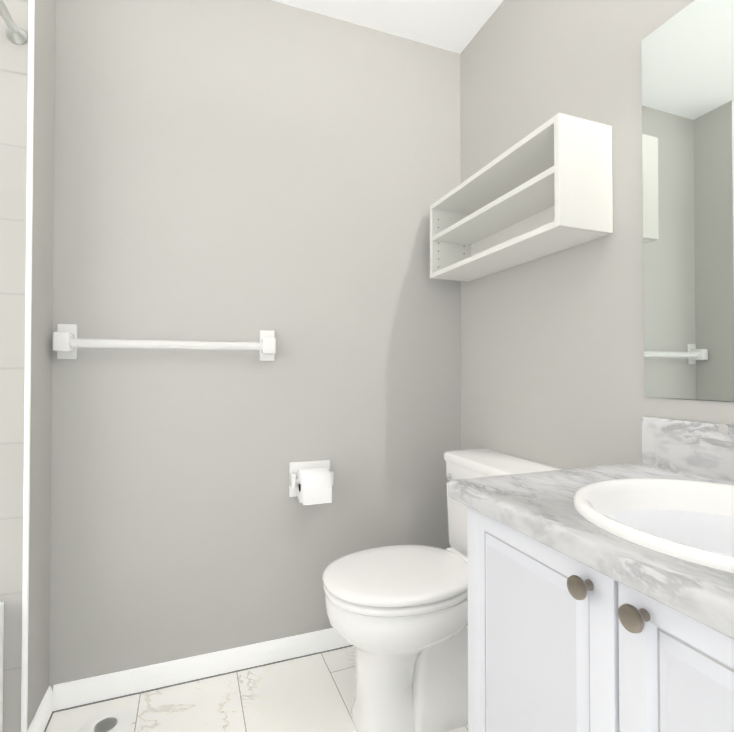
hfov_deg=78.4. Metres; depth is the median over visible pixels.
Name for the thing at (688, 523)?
sink
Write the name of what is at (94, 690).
baseboard
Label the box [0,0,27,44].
rail
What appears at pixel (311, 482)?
paper holder
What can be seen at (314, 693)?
floor
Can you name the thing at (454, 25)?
ceiling
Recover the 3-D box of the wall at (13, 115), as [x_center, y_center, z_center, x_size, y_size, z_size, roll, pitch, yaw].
[-1.410,-0.147,1.216,0.923,2.440,0.293,0,-1,-20]
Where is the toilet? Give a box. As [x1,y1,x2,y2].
[322,449,563,731]
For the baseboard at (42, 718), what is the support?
attached to the wall at (13, 115)
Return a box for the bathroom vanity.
[448,417,733,731]
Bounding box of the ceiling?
[273,0,503,53]
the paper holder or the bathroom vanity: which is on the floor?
the bathroom vanity
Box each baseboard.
[27,686,53,731]
[52,628,352,712]
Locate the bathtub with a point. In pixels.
(1, 656)
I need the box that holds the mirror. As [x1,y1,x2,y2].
[641,0,733,401]
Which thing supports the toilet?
on the floor
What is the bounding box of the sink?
[573,478,733,572]
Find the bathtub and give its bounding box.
[0,602,3,731]
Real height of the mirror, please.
0.919 m
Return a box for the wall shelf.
[430,113,612,281]
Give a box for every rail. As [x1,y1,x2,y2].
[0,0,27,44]
[53,324,275,360]
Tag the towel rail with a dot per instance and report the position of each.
(66, 342)
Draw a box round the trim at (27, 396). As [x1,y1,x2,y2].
[21,0,34,731]
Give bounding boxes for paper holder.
[289,460,333,504]
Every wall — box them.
[0,0,55,731]
[49,0,460,689]
[460,0,733,468]
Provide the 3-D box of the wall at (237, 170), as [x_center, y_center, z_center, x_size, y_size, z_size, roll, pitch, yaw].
[-0.265,-0.140,1.743,1.591,2.440,0.100,0,-1,-20]
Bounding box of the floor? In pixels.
[46,646,467,731]
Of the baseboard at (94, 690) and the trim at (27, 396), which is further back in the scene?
the baseboard at (94, 690)
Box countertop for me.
[448,462,733,638]
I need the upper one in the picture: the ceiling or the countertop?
the ceiling
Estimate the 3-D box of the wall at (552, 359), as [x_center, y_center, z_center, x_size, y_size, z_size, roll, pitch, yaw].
[0.939,-0.155,0.640,0.100,2.440,2.805,0,-1,-20]

